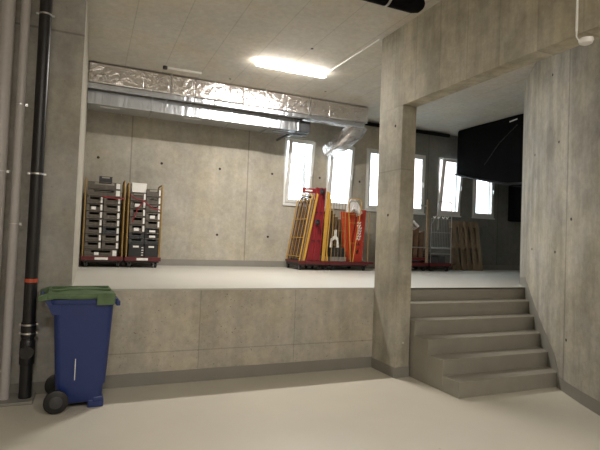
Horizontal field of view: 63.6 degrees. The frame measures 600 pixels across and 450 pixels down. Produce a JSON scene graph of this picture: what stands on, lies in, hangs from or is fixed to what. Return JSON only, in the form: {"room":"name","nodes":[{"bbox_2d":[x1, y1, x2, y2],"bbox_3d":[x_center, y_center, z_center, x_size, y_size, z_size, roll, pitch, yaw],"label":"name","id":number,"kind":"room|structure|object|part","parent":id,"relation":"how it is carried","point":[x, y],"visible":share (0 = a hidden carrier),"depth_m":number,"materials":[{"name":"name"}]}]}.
{"room":"basement storage room","nodes":[
{"label":"basement storage room","id":0,"kind":"room"},
{"bbox_2d":[72,0,88,285],"bbox_3d":[-3.161,-0.962,6.797,0.200,3.250,3.636,3,-2,-23],"label":"wall","id":1,"kind":"structure","parent":0,"point":[86,55],"depth_m":6.25,"materials":[{"name":"concrete"}]},
{"bbox_2d":[106,289,373,374],"bbox_3d":[-0.643,1.251,5.689,3.785,1.000,0.250,3,-2,-23],"label":"wall","id":2,"kind":"structure","parent":0,"point":[167,330],"depth_m":5.51,"materials":[{"name":"concrete"}]},
{"bbox_2d":[103,357,370,388],"bbox_3d":[-0.702,1.677,5.519,3.541,0.135,0.006,3,-2,-23],"label":"baseboard","id":3,"kind":"structure","parent":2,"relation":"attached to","point":[205,374],"depth_m":5.48,"materials":[{"name":"concrete"}]},
{"bbox_2d":[73,264,524,290],"bbox_3d":[2.426,0.961,9.218,12.545,0.020,4.396,3,-2,-23],"label":"floor","id":4,"kind":"structure","parent":0,"point":[123,277],"depth_m":7.21,"materials":[{"name":"concrete"}]},
{"bbox_2d":[80,177,125,266],"bbox_3d":[-3.347,-0.038,8.238,0.646,1.473,0.638,3,-2,-23],"label":"cart","id":5,"kind":"object","parent":4,"relation":"on","point":[119,258],"visible":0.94,"depth_m":8.02,"materials":[{"name":"metal"}]},
{"bbox_3d":[-3.620,-0.139,8.122,0.026,1.298,0.586,3,-2,-23],"label":"frame","id":6,"kind":"part","parent":5,"relation":"part of","materials":[{"name":"yellow paint"}]},
{"bbox_2d":[84,249,116,256],"bbox_3d":[-3.377,0.464,8.184,0.506,0.114,0.506,3,-2,-23],"label":"plastic crate","id":7,"kind":"object","parent":5,"relation":"on","point":[87,252],"visible":0.98,"depth_m":8.00,"materials":[{"name":"grey plastic"}]},
{"bbox_2d":[84,241,100,248],"bbox_3d":[-3.489,0.334,8.137,0.251,0.114,0.506,3,-2,-23],"label":"plastic crate","id":8,"kind":"object","parent":7,"relation":"on","point":[88,244],"visible":1,"depth_m":7.94,"materials":[{"name":"grey plastic"}]},
{"bbox_2d":[85,234,100,240],"bbox_3d":[-3.484,0.209,8.141,0.251,0.114,0.506,3,-2,-23],"label":"plastic crate","id":9,"kind":"object","parent":8,"relation":"on","point":[88,237],"visible":1,"depth_m":7.93,"materials":[{"name":"grey plastic"}]},
{"bbox_2d":[85,226,101,233],"bbox_3d":[-3.479,0.085,8.145,0.251,0.114,0.506,3,-2,-23],"label":"plastic crate","id":10,"kind":"object","parent":9,"relation":"on","point":[88,229],"visible":1,"depth_m":7.94,"materials":[{"name":"grey plastic"}]},
{"bbox_2d":[85,219,101,225],"bbox_3d":[-3.475,-0.039,8.148,0.251,0.114,0.506,3,-2,-23],"label":"plastic crate","id":11,"kind":"object","parent":10,"relation":"on","point":[95,222],"visible":1,"depth_m":7.94,"materials":[{"name":"grey plastic"}]},
{"bbox_2d":[86,211,101,218],"bbox_3d":[-3.470,-0.164,8.152,0.251,0.114,0.506,3,-2,-23],"label":"plastic crate","id":12,"kind":"object","parent":11,"relation":"on","point":[89,214],"visible":1,"depth_m":7.95,"materials":[{"name":"grey plastic"}]},
{"bbox_2d":[86,203,102,211],"bbox_3d":[-3.465,-0.288,8.155,0.251,0.114,0.506,3,-2,-23],"label":"plastic crate","id":13,"kind":"object","parent":12,"relation":"on","point":[89,207],"visible":0.97,"depth_m":7.94,"materials":[{"name":"grey plastic"}]},
{"bbox_2d":[87,196,102,204],"bbox_3d":[-3.460,-0.412,8.159,0.251,0.114,0.506,3,-2,-23],"label":"plastic crate","id":14,"kind":"object","parent":13,"relation":"on","point":[94,201],"visible":0.93,"depth_m":7.95,"materials":[{"name":"grey plastic"}]},
{"bbox_2d":[101,242,117,248],"bbox_3d":[-3.246,0.346,8.243,0.261,0.114,0.506,3,-2,-23],"label":"plastic crate","id":15,"kind":"object","parent":7,"relation":"on","point":[104,245],"visible":0.95,"depth_m":8.03,"materials":[{"name":"grey plastic"}]},
{"bbox_2d":[101,234,118,241],"bbox_3d":[-3.241,0.222,8.246,0.261,0.114,0.506,3,-2,-23],"label":"plastic crate","id":16,"kind":"object","parent":15,"relation":"on","point":[108,238],"visible":1,"depth_m":8.05,"materials":[{"name":"grey plastic"}]},
{"bbox_2d":[102,227,118,233],"bbox_3d":[-3.236,0.097,8.250,0.261,0.114,0.506,3,-2,-23],"label":"plastic crate","id":17,"kind":"object","parent":16,"relation":"on","point":[105,230],"visible":0.98,"depth_m":8.03,"materials":[{"name":"grey plastic"}]},
{"bbox_2d":[102,219,119,226],"bbox_3d":[-3.232,-0.027,8.253,0.261,0.114,0.506,3,-2,-23],"label":"plastic crate","id":18,"kind":"object","parent":17,"relation":"on","point":[105,223],"visible":1,"depth_m":8.05,"materials":[{"name":"grey plastic"}]},
{"bbox_2d":[102,212,119,219],"bbox_3d":[-3.227,-0.151,8.257,0.261,0.114,0.506,3,-2,-23],"label":"plastic crate","id":19,"kind":"object","parent":18,"relation":"on","point":[106,215],"visible":1,"depth_m":8.05,"materials":[{"name":"grey plastic"}]},
{"bbox_2d":[103,204,119,212],"bbox_3d":[-3.222,-0.276,8.261,0.261,0.114,0.506,3,-2,-23],"label":"plastic crate","id":20,"kind":"object","parent":19,"relation":"on","point":[106,208],"visible":0.96,"depth_m":8.05,"materials":[{"name":"grey plastic"}]},
{"bbox_2d":[103,197,119,205],"bbox_3d":[-3.217,-0.400,8.264,0.261,0.114,0.506,3,-2,-23],"label":"plastic crate","id":21,"kind":"object","parent":20,"relation":"on","point":[111,202],"visible":0.93,"depth_m":8.06,"materials":[{"name":"grey plastic"}]},
{"bbox_2d":[87,188,120,197],"bbox_3d":[-3.332,-0.529,8.216,0.511,0.111,0.506,3,-2,-23],"label":"plastic crate","id":22,"kind":"object","parent":21,"relation":"on","point":[91,192],"visible":0.97,"depth_m":8.00,"materials":[{"name":"grey plastic"}]},
{"bbox_2d":[88,181,120,191],"bbox_3d":[-3.327,-0.649,8.220,0.511,0.111,0.506,3,-2,-23],"label":"plastic crate","id":23,"kind":"object","parent":22,"relation":"on","point":[91,184],"visible":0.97,"depth_m":8.01,"materials":[{"name":"grey plastic"}]},
{"bbox_2d":[99,176,112,183],"bbox_3d":[-3.295,-0.760,8.202,0.206,0.094,0.306,3,-2,-23],"label":"plastic crate","id":24,"kind":"object","parent":23,"relation":"on","point":[101,179],"visible":0.99,"depth_m":8.08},
{"bbox_2d":[102,196,124,198],"bbox_3d":[-3.086,-0.453,8.006,0.358,0.044,0.007,3,-2,-23],"label":"strap","id":25,"kind":"object","parent":5,"relation":"attached to","point":[102,196],"visible":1,"depth_m":8.00,"materials":[{"name":"red fabric"}]},
{"bbox_3d":[-3.068,-0.111,8.361,0.026,1.298,0.586,3,-2,-23],"label":"frame","id":26,"kind":"part","parent":5,"relation":"part of","materials":[{"name":"yellow paint"}]},
{"bbox_2d":[122,183,162,267],"bbox_3d":[-2.761,0.007,8.492,0.586,1.443,0.638,3,-2,-23],"label":"cart","id":27,"kind":"object","parent":4,"relation":"on","point":[128,260],"visible":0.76,"depth_m":8.30,"materials":[{"name":"metal"}]},
{"bbox_3d":[-3.007,-0.093,8.388,0.026,1.268,0.586,3,-2,-23],"label":"frame","id":28,"kind":"part","parent":27,"relation":"part of","materials":[{"name":"yellow paint"}]},
{"bbox_2d":[127,243,143,256],"bbox_3d":[-2.873,0.434,8.404,0.253,0.226,0.512,3,-2,-23],"label":"storage bin","id":29,"kind":"object","parent":27,"relation":"on","point":[133,250],"visible":0.81,"depth_m":8.18,"materials":[{"name":"grey plastic"}]},
{"bbox_2d":[127,238,143,243],"bbox_3d":[-2.867,0.274,8.408,0.251,0.086,0.506,3,-2,-23],"label":"plastic crate","id":30,"kind":"object","parent":29,"relation":"on","point":[130,240],"visible":0.94,"depth_m":8.21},
{"bbox_2d":[128,233,143,237],"bbox_3d":[-2.863,0.179,8.411,0.251,0.086,0.506,3,-2,-23],"label":"plastic crate","id":31,"kind":"object","parent":30,"relation":"on","point":[130,235],"visible":0.9,"depth_m":8.20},
{"bbox_2d":[128,225,144,232],"bbox_3d":[-2.859,0.065,8.414,0.251,0.124,0.506,3,-2,-23],"label":"plastic crate","id":32,"kind":"object","parent":31,"relation":"on","point":[131,228],"visible":0.93,"depth_m":8.21,"materials":[{"name":"grey plastic"}]},
{"bbox_2d":[128,217,144,224],"bbox_3d":[-2.853,-0.071,8.418,0.251,0.124,0.506,3,-2,-23],"label":"plastic crate","id":33,"kind":"object","parent":32,"relation":"on","point":[137,220],"visible":0.92,"depth_m":8.22,"materials":[{"name":"grey plastic"}]},
{"bbox_2d":[129,209,145,216],"bbox_3d":[-2.848,-0.207,8.422,0.251,0.124,0.506,3,-2,-23],"label":"plastic crate","id":34,"kind":"object","parent":33,"relation":"on","point":[132,212],"visible":0.91,"depth_m":8.22,"materials":[{"name":"grey plastic"}]},
{"bbox_2d":[129,200,145,208],"bbox_3d":[-2.843,-0.343,8.426,0.251,0.124,0.506,3,-2,-23],"label":"plastic crate","id":35,"kind":"object","parent":34,"relation":"on","point":[132,205],"visible":0.88,"depth_m":8.22,"materials":[{"name":"grey plastic"}]},
{"bbox_2d":[129,192,145,201],"bbox_3d":[-2.838,-0.478,8.430,0.251,0.124,0.506,3,-2,-23],"label":"plastic crate","id":36,"kind":"object","parent":35,"relation":"on","point":[143,197],"visible":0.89,"depth_m":8.23,"materials":[{"name":"grey plastic"}]},
{"bbox_2d":[130,183,146,193],"bbox_3d":[-2.802,-0.631,8.390,0.241,0.158,0.356,3,-2,-23],"label":"cardboard box","id":37,"kind":"object","parent":36,"relation":"on","point":[136,188],"visible":0.88,"depth_m":8.24,"materials":[{"name":"cardboard"}]},
{"bbox_2d":[130,195,159,221],"bbox_3d":[-2.624,-0.267,8.204,0.508,0.471,0.006,3,-2,-23],"label":"strap","id":38,"kind":"object","parent":27,"relation":"attached to","point":[130,195],"visible":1,"depth_m":8.17,"materials":[{"name":"red fabric"}]},
{"bbox_2d":[143,244,158,256],"bbox_3d":[-2.644,0.445,8.504,0.243,0.226,0.512,3,-2,-23],"label":"storage bin","id":39,"kind":"object","parent":27,"relation":"on","point":[149,250],"visible":0.76,"depth_m":8.28,"materials":[{"name":"grey plastic"}]},
{"bbox_2d":[142,238,158,243],"bbox_3d":[-2.638,0.286,8.507,0.241,0.086,0.506,3,-2,-23],"label":"plastic crate","id":40,"kind":"object","parent":39,"relation":"on","point":[146,241],"visible":0.88,"depth_m":8.30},
{"bbox_2d":[144,233,158,238],"bbox_3d":[-2.634,0.193,8.510,0.241,0.081,0.506,3,-2,-23],"label":"tray","id":41,"kind":"object","parent":40,"relation":"on","point":[153,236],"visible":0.91,"depth_m":8.30,"materials":[{"name":"grey plastic"}]},
{"bbox_2d":[144,228,158,232],"bbox_3d":[-2.631,0.103,8.512,0.241,0.081,0.506,3,-2,-23],"label":"tray","id":42,"kind":"object","parent":41,"relation":"on","point":[146,230],"visible":0.93,"depth_m":8.29,"materials":[{"name":"grey plastic"}]},
{"bbox_2d":[144,220,159,227],"bbox_3d":[-2.626,-0.008,8.516,0.241,0.123,0.506,3,-2,-23],"label":"plastic crate","id":43,"kind":"object","parent":42,"relation":"on","point":[148,224],"visible":0.91,"depth_m":8.30,"materials":[{"name":"grey plastic"}]},
{"bbox_2d":[145,213,159,220],"bbox_3d":[-2.621,-0.143,8.519,0.241,0.123,0.506,3,-2,-23],"label":"plastic crate","id":44,"kind":"object","parent":43,"relation":"on","point":[154,216],"visible":0.94,"depth_m":8.31,"materials":[{"name":"grey plastic"}]},
{"bbox_2d":[145,205,160,212],"bbox_3d":[-2.616,-0.277,8.524,0.241,0.123,0.506,3,-2,-23],"label":"plastic crate","id":45,"kind":"object","parent":44,"relation":"on","point":[148,209],"visible":0.88,"depth_m":8.31,"materials":[{"name":"grey plastic"}]},
{"bbox_2d":[146,197,160,204],"bbox_3d":[-2.611,-0.412,8.527,0.241,0.123,0.506,3,-2,-23],"label":"plastic crate","id":46,"kind":"object","parent":45,"relation":"on","point":[149,201],"visible":0.84,"depth_m":8.32,"materials":[{"name":"grey plastic"}]},
{"bbox_2d":[146,189,160,198],"bbox_3d":[-2.606,-0.547,8.531,0.241,0.123,0.506,3,-2,-23],"label":"plastic crate","id":47,"kind":"object","parent":46,"relation":"on","point":[148,193],"visible":0.91,"depth_m":8.31,"materials":[{"name":"grey plastic"}]},
{"bbox_3d":[-2.510,-0.067,8.603,0.026,1.268,0.586,3,-2,-23],"label":"frame","id":48,"kind":"part","parent":27,"relation":"part of","materials":[{"name":"yellow paint"}]},
{"bbox_2d":[285,193,318,269],"bbox_3d":[0.029,0.124,9.578,0.359,1.488,0.728,3,-2,-23],"label":"cart","id":49,"kind":"object","parent":4,"relation":"on","point":[305,237],"visible":1,"depth_m":9.46,"materials":[{"name":"metal"}]},
{"bbox_3d":[-0.019,0.038,9.562,0.246,1.310,0.686,3,-2,-23],"label":"frame","id":50,"kind":"part","parent":49,"relation":"part of","materials":[{"name":"yellow paint"}]},
{"bbox_3d":[0.009,0.054,9.558,0.246,1.280,0.656,3,-2,-23],"label":"frame","id":51,"kind":"part","parent":49,"relation":"part of","materials":[{"name":"yellow"}]},
{"bbox_3d":[0.039,0.050,9.554,0.246,1.290,0.626,3,-2,-23],"label":"frame","id":52,"kind":"part","parent":49,"relation":"part of","materials":[{"name":"yellow paint"}]},
{"bbox_3d":[0.067,0.066,9.550,0.246,1.260,0.596,3,-2,-23],"label":"frame","id":53,"kind":"part","parent":49,"relation":"part of","materials":[{"name":"yellow"}]},
{"bbox_2d":[295,187,331,269],"bbox_3d":[0.217,0.076,9.613,0.597,1.600,0.814,3,-2,-23],"label":"cart","id":54,"kind":"object","parent":4,"relation":"on","point":[312,259],"visible":0.95,"depth_m":9.38,"materials":[{"name":"metal"}]},
{"bbox_3d":[0.235,-0.022,9.324,0.201,1.418,0.020,3,-2,-23],"label":"rail","id":55,"kind":"part","parent":54,"relation":"part of","materials":[{"name":"metal"}]},
{"bbox_3d":[0.341,-0.017,9.370,0.162,1.418,0.020,3,-2,-23],"label":"rail","id":56,"kind":"part","parent":54,"relation":"part of","materials":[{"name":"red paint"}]},
{"bbox_3d":[0.429,-0.013,9.408,0.114,1.418,0.020,3,-2,-23],"label":"rail","id":57,"kind":"part","parent":54,"relation":"part of","materials":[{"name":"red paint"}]},
{"bbox_2d":[324,196,373,270],"bbox_3d":[0.918,0.185,9.953,0.998,1.457,0.722,3,-2,-23],"label":"cart","id":58,"kind":"object","parent":4,"relation":"on","point":[349,263],"visible":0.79,"depth_m":9.59,"materials":[{"name":"metal"}]},
{"bbox_2d":[320,219,341,255],"bbox_3d":[0.695,0.304,10.187,0.670,0.860,0.015,3,-2,-23],"label":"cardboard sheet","id":59,"kind":"object","parent":58,"relation":"on","point":[340,231],"visible":0.02,"depth_m":10.24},
{"bbox_2d":[320,256,345,260],"bbox_3d":[0.647,0.678,9.800,0.350,0.085,0.560,3,-2,-23],"label":"sheets","id":60,"kind":"object","parent":58,"relation":"on","point":[332,258],"visible":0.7,"depth_m":9.55,"materials":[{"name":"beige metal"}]},
{"bbox_2d":[321,247,345,256],"bbox_3d":[0.669,0.543,9.753,0.340,0.184,0.465,3,-2,-23],"label":"box","id":61,"kind":"object","parent":60,"relation":"on","point":[339,252],"visible":0.8,"depth_m":9.55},
{"bbox_2d":[322,211,332,246],"bbox_3d":[0.549,0.080,9.770,0.050,0.729,0.350,3,-2,-23],"label":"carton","id":62,"kind":"object","parent":61,"relation":"on","point":[329,239],"visible":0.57,"depth_m":9.64,"materials":[{"name":"brown cardboard"}]},
{"bbox_2d":[331,214,334,246],"bbox_3d":[0.603,0.113,9.793,0.050,0.669,0.350,3,-2,-23],"label":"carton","id":63,"kind":"object","parent":61,"relation":"on","point":[333,221],"visible":0.14,"depth_m":9.65,"materials":[{"name":"brown cardboard"}]},
{"bbox_2d":[330,230,338,247],"bbox_3d":[0.682,0.269,9.553,0.199,0.349,0.030,3,-2,-23],"label":"bracket","id":64,"kind":"object","parent":61,"relation":"on","point":[335,237],"visible":0.98,"depth_m":9.55,"materials":[{"name":"plastic"}]},
{"bbox_2d":[333,217,337,246],"bbox_3d":[0.657,0.146,9.816,0.050,0.609,0.350,3,-2,-23],"label":"carton","id":65,"kind":"object","parent":61,"relation":"on","point":[336,218],"visible":0.29,"depth_m":9.68,"materials":[{"name":"brown cardboard"}]},
{"bbox_2d":[335,220,340,246],"bbox_3d":[0.711,0.178,9.838,0.050,0.549,0.350,3,-2,-23],"label":"carton","id":66,"kind":"object","parent":61,"relation":"on","point":[338,223],"visible":0.14,"depth_m":9.72,"materials":[{"name":"brown cardboard"}]},
{"bbox_3d":[0.766,0.077,9.521,0.326,1.279,0.016,3,-2,-23],"label":"frame","id":67,"kind":"part","parent":58,"relation":"part of","materials":[{"name":"yellow paint"}]},
{"bbox_2d":[341,211,355,260],"bbox_3d":[0.963,0.232,9.778,0.329,1.000,0.080,3,-2,-23],"label":"panel","id":68,"kind":"object","parent":58,"relation":"on","point":[345,236],"visible":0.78,"depth_m":9.74,"materials":[{"name":"plastic"}]},
{"bbox_2d":[351,212,357,253],"bbox_3d":[1.149,0.241,10.180,0.130,1.020,0.270,3,-2,-23],"label":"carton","id":69,"kind":"object","parent":58,"relation":"on","point":[351,212],"visible":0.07,"depth_m":10.11,"materials":[{"name":"brown cardboard"}]},
{"bbox_3d":[1.083,0.103,9.641,0.327,1.261,0.018,3,-2,-23],"label":"tapered frame","id":70,"kind":"part","parent":58,"relation":"part of","materials":[{"name":"orange paint"}]},
{"bbox_2d":[351,210,365,261],"bbox_3d":[1.190,0.217,9.809,0.307,1.050,0.024,3,-2,-23],"label":"board","id":71,"kind":"object","parent":58,"relation":"on","point":[360,236],"visible":0.91,"depth_m":9.80,"materials":[{"name":"orange"}]},
{"bbox_2d":[346,199,361,215],"bbox_3d":[1.077,-0.359,9.704,0.376,0.340,0.074,3,-2,-23],"label":"plastic film","id":72,"kind":"object","parent":71,"relation":"on","point":[353,204],"visible":0.98,"depth_m":9.69,"materials":[{"name":"white"}]},
{"bbox_3d":[1.228,0.161,9.882,0.248,1.169,0.298,3,-2,-23],"label":"frame","id":73,"kind":"part","parent":58,"relation":"part of","materials":[{"name":"orange paint"}]},
{"bbox_2d":[412,200,429,270],"bbox_3d":[2.311,0.212,10.625,0.848,1.550,0.676,3,-2,-23],"label":"cart","id":74,"kind":"object","parent":4,"relation":"on","point":[414,264],"visible":0.38,"depth_m":10.46,"materials":[{"name":"metal"}]},
{"bbox_2d":[412,227,423,256],"bbox_3d":[2.378,0.352,10.567,0.721,0.689,0.322,3,-2,-34],"label":"pile","id":75,"kind":"object","parent":74,"relation":"on","point":[418,236],"visible":0.3,"depth_m":10.51,"materials":[{"name":"brown wood"}]},
{"bbox_2d":[412,201,451,270],"bbox_3d":[2.983,0.250,10.897,0.579,1.540,0.709,3,-2,-23],"label":"cart","id":76,"kind":"object","parent":4,"relation":"on","point":[445,266],"visible":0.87,"depth_m":10.62,"materials":[{"name":"metal"}]},
{"bbox_2d":[421,255,444,262],"bbox_3d":[2.962,0.763,10.780,0.380,0.152,0.360,3,-2,-23],"label":"carton","id":77,"kind":"object","parent":76,"relation":"on","point":[434,259],"visible":0.83,"depth_m":10.62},
{"bbox_2d":[448,221,482,270],"bbox_3d":[3.986,0.510,11.644,0.800,1.181,0.341,3,-2,-23],"label":"wooden pallet","id":78,"kind":"object","parent":4,"relation":"on","point":[463,244],"visible":0.91,"depth_m":11.59,"materials":[{"name":"brown wood"}]},
{"bbox_2d":[0,367,599,449],"bbox_3d":[1.758,1.802,1.647,9.700,0.150,9.664,3,-2,-23],"label":"floor","id":79,"kind":"structure","parent":0,"point":[368,408],"depth_m":4.35,"materials":[{"name":"concrete"}]},
{"bbox_2d":[0,392,35,406],"bbox_3d":[-3.056,1.604,4.336,1.190,0.030,0.304,3,-2,-23],"label":"trim","id":80,"kind":"structure","parent":79,"relation":"on","point":[13,400],"depth_m":4.42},
{"bbox_2d":[0,0,86,383],"bbox_3d":[-3.386,-0.525,4.549,2.355,4.270,0.300,3,-2,-23],"label":"wall pier","id":81,"kind":"object","parent":79,"relation":"on","point":[68,29],"visible":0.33,"depth_m":4.79,"materials":[{"name":"concrete"}]},
{"bbox_2d":[0,0,15,278],"bbox_3d":[-2.809,-0.517,4.501,0.211,4.235,0.141,1,-2,40],"label":"pipe","id":82,"kind":"object","parent":81,"relation":"attached to","point":[7,7],"visible":1,"depth_m":4.45,"materials":[{"name":"plastic"}]},
{"bbox_2d":[0,0,30,399],"bbox_3d":[-2.663,-0.508,4.585,0.104,4.235,0.205,3,-2,-23],"label":"pipe","id":83,"kind":"object","parent":81,"relation":"attached to","point":[20,103],"visible":1,"depth_m":4.49,"materials":[{"name":"plastic"}]},
{"bbox_2d":[9,381,47,393],"bbox_3d":[-3.405,1.546,4.348,2.355,0.120,0.006,3,-2,-23],"label":"baseboard","id":84,"kind":"structure","parent":81,"relation":"attached to","point":[38,387],"depth_m":4.71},
{"bbox_2d":[18,0,54,398],"bbox_3d":[-2.511,-0.499,4.628,0.156,4.230,0.248,3,-2,-23],"label":"drain pipe","id":85,"kind":"object","parent":81,"relation":"attached to","point":[28,332],"visible":1,"depth_m":4.54,"materials":[{"name":"black plastic"}]},
{"bbox_2d":[38,286,120,414],"bbox_3d":[-2.099,1.125,4.556,0.675,1.074,0.630,3,-2,-26],"label":"wheelie bin","id":86,"kind":"object","parent":79,"relation":"on","point":[82,314],"visible":1,"depth_m":4.35,"materials":[{"name":"plastic"}]},
{"bbox_3d":[-2.075,0.628,4.573,0.545,0.077,0.611,3,-2,-26],"label":"lid","id":87,"kind":"part","parent":86,"relation":"part of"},
{"bbox_2d":[372,105,416,367],"bbox_3d":[1.174,0.191,6.077,0.206,3.279,0.509,3,-2,-23],"label":"pillar","id":88,"kind":"structure","parent":79,"relation":"on","point":[397,134],"depth_m":5.90,"materials":[{"name":"concrete"}]},
{"bbox_2d":[371,357,408,377],"bbox_3d":[1.115,1.767,6.028,0.216,0.125,0.515,3,-2,-23],"label":"baseboard","id":89,"kind":"structure","parent":88,"relation":"attached to","point":[397,372],"depth_m":5.83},
{"bbox_2d":[408,288,556,398],"bbox_3d":[2.510,1.377,6.176,2.432,1.019,1.342,3,-2,-23],"label":"stairs","id":90,"kind":"structure","parent":79,"relation":"on","point":[464,343],"depth_m":5.87,"materials":[{"name":"concrete"}]},
{"bbox_2d":[80,110,520,265],"bbox_3d":[1.732,-0.601,11.004,12.545,3.350,0.202,3,-2,-23],"label":"wall","id":91,"kind":"structure","parent":0,"point":[223,188],"depth_m":9.58,"materials":[{"name":"concrete"}]},
{"bbox_2d":[282,138,315,206],"bbox_3d":[-0.009,-1.094,10.100,0.680,1.408,0.266,3,-2,-23],"label":"window","id":92,"kind":"structure","parent":91,"relation":"in","point":[287,202],"depth_m":10.02,"materials":[{"name":"white plastic"}]},
{"bbox_2d":[79,259,519,269],"bbox_3d":[1.714,0.911,10.867,12.145,0.120,0.006,3,-2,-23],"label":"baseboard","id":93,"kind":"structure","parent":91,"relation":"attached to","point":[171,262],"depth_m":9.59,"materials":[{"name":"concrete"}]},
{"bbox_2d":[325,146,354,209],"bbox_3d":[0.876,-1.048,10.495,0.660,1.408,0.244,3,-2,-23],"label":"window","id":94,"kind":"structure","parent":91,"relation":"in","point":[329,176],"depth_m":10.49,"materials":[{"name":"white plastic"}]},
{"bbox_2d":[365,148,378,211],"bbox_3d":[1.755,-1.002,10.930,0.660,1.408,0.145,3,-2,-23],"label":"window","id":95,"kind":"structure","parent":91,"relation":"in","point":[370,151],"depth_m":10.80,"materials":[{"name":"white plastic"}]},
{"bbox_2d":[413,154,425,214],"bbox_3d":[2.653,-0.956,11.319,0.660,1.408,0.145,3,-2,-23],"label":"window","id":96,"kind":"structure","parent":91,"relation":"in","point":[422,158],"depth_m":11.38,"materials":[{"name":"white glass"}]},
{"bbox_2d":[437,157,462,216],"bbox_3d":[3.635,-0.907,11.690,0.720,1.408,0.244,3,-2,-23],"label":"window","id":97,"kind":"structure","parent":91,"relation":"in","point":[456,213],"depth_m":11.61,"materials":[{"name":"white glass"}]},
{"bbox_2d":[471,179,494,219],"bbox_3d":[4.606,-0.856,12.164,0.740,1.408,0.145,3,-2,-23],"label":"window","id":98,"kind":"structure","parent":91,"relation":"in","point":[492,185],"depth_m":12.11,"materials":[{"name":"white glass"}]},
{"bbox_3d":[4.592,-0.168,12.114,0.740,0.030,0.030,3,-2,-23],"label":"sill","id":99,"kind":"part","parent":98,"relation":"part of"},
{"bbox_2d":[88,0,535,135],"bbox_3d":[3.417,-2.471,4.619,14.700,0.153,13.700,3,-2,-23],"label":"ceiling","id":100,"kind":"structure","parent":0,"point":[222,40],"depth_m":6.83,"materials":[{"name":"concrete"}]},
{"bbox_2d":[163,65,201,73],"bbox_3d":[-1.894,-2.488,7.799,0.614,0.045,0.070,3,-2,-23],"label":"ceiling bar","id":101,"kind":"object","parent":100,"relation":"attached to","point":[164,66],"visible":1,"depth_m":7.78,"materials":[{"name":"white plastic"}]},
{"bbox_2d":[87,90,310,140],"bbox_3d":[-1.753,-2.137,8.890,3.926,0.667,0.862,3,-2,-23],"label":"air duct","id":102,"kind":"object","parent":100,"relation":"hanging from","point":[96,100],"visible":0.97,"depth_m":8.49,"materials":[{"name":"silver"}]},
{"bbox_2d":[88,62,367,156],"bbox_3d":[-1.127,-1.999,8.995,5.173,0.894,0.989,3,-2,-23],"label":"air duct","id":103,"kind":"object","parent":100,"relation":"hanging from","point":[101,77],"visible":0.95,"depth_m":8.51,"materials":[{"name":"silver metal"}]},
{"bbox_3d":[-1.037,-2.081,8.575,4.998,0.063,0.088,3,-2,-23],"label":"support rail","id":104,"kind":"part","parent":103,"relation":"part of","materials":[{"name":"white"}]},
{"bbox_2d":[256,59,325,77],"bbox_3d":[-0.128,-2.411,7.495,1.150,0.080,0.110,3,-2,-23],"label":"ceiling lamp","id":105,"kind":"object","parent":100,"relation":"attached to","point":[262,63],"visible":1,"depth_m":7.45,"materials":[{"name":"white plastic"}]},
{"bbox_2d":[327,39,379,73],"bbox_3d":[0.734,-2.421,7.011,0.021,0.022,1.495,3,-2,-24],"label":"cable conduit","id":106,"kind":"object","parent":100,"relation":"attached to","point":[378,39],"visible":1,"depth_m":6.91,"materials":[{"name":"white plastic"}]},
{"bbox_2d":[363,0,424,12],"bbox_3d":[0.464,-2.384,4.765,1.810,0.244,0.210,3,-2,-23],"label":"pipe","id":107,"kind":"object","parent":100,"relation":"attached to","point":[410,6],"visible":1,"depth_m":4.97,"materials":[{"name":"metal"}]},
{"bbox_2d":[365,122,449,137],"bbox_3d":[2.277,-2.192,10.999,2.800,0.084,0.082,3,-2,-23],"label":"insulated pipe","id":108,"kind":"object","parent":100,"relation":"attached to","point":[368,123],"visible":0.34,"depth_m":11.24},
{"bbox_2d":[455,114,523,221],"bbox_3d":[5.790,-1.129,10.643,3.642,1.998,3.695,3,-2,-23],"label":"duct","id":109,"kind":"object","parent":100,"relation":"hanging from","point":[492,152],"visible":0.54,"depth_m":10.26,"materials":[{"name":"metal"}]},
{"bbox_2d":[380,0,599,113],"bbox_3d":[3.019,-1.991,2.077,0.204,0.991,9.364,3,-2,-23],"label":"beam","id":110,"kind":"structure","parent":100,"relation":"attached to","point":[453,46],"depth_m":4.84,"materials":[{"name":"concrete"}]},
{"bbox_2d":[575,0,593,45],"bbox_3d":[2.186,-1.914,3.686,0.104,1.105,0.128,2,-2,9],"label":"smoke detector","id":111,"kind":"object","parent":100,"relation":"hanging from","point":[587,40],"visible":1,"depth_m":3.66,"materials":[{"name":"white plastic"}]},
{"bbox_2d":[520,38,599,401],"bbox_3d":[3.956,-0.291,2.828,1.469,4.270,10.084,3,-2,-10],"label":"wall","id":112,"kind":"structure","parent":0,"point":[560,243],"depth_m":5.56,"materials":[{"name":"concrete"}]},
{"bbox_2d":[519,277,562,379],"bbox_3d":[3.231,1.343,6.636,0.077,1.170,2.365,2,-2,13],"label":"trim","id":113,"kind":"structure","parent":112,"relation":"attached to","point":[545,344],"depth_m":6.25,"materials":[{"name":"concrete"}]},
{"bbox_2d":[556,376,599,415],"bbox_3d":[2.991,1.787,4.309,0.128,0.130,2.705,2,-2,-2],"label":"baseboard","id":114,"kind":"structure","parent":112,"relation":"attached to","point":[579,396],"depth_m":5.09,"materials":[{"name":"concrete"}]},
{"label":"outside","id":115,"kind":"structure","parent":0,"visible":0},
{"bbox_3d":[0.093,2.454,27.207,38.000,0.100,30.100,3,-2,-23],"label":"ground","id":116,"kind":"structure","parent":115,"visible":0},
{"bbox_2d":[287,143,309,199],"bbox_3d":[0.114,-0.676,15.958,1.796,5.509,1.776,3,-2,-23],"label":"tree","id":117,"kind":"object","parent":116,"relation":"on","point":[303,183],"visible":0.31,"depth_m":15.98,"materials":[{"name":"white plant"}]},
{"bbox_2d":[413,159,488,213],"bbox_3d":[6.774,-1.991,22.130,1.500,9.000,4.030,3,-2,-23],"label":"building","id":118,"kind":"structure","parent":116,"relation":"on","point":[482,187],"depth_m":20.86,"materials":[{"name":"white"}]}
]}

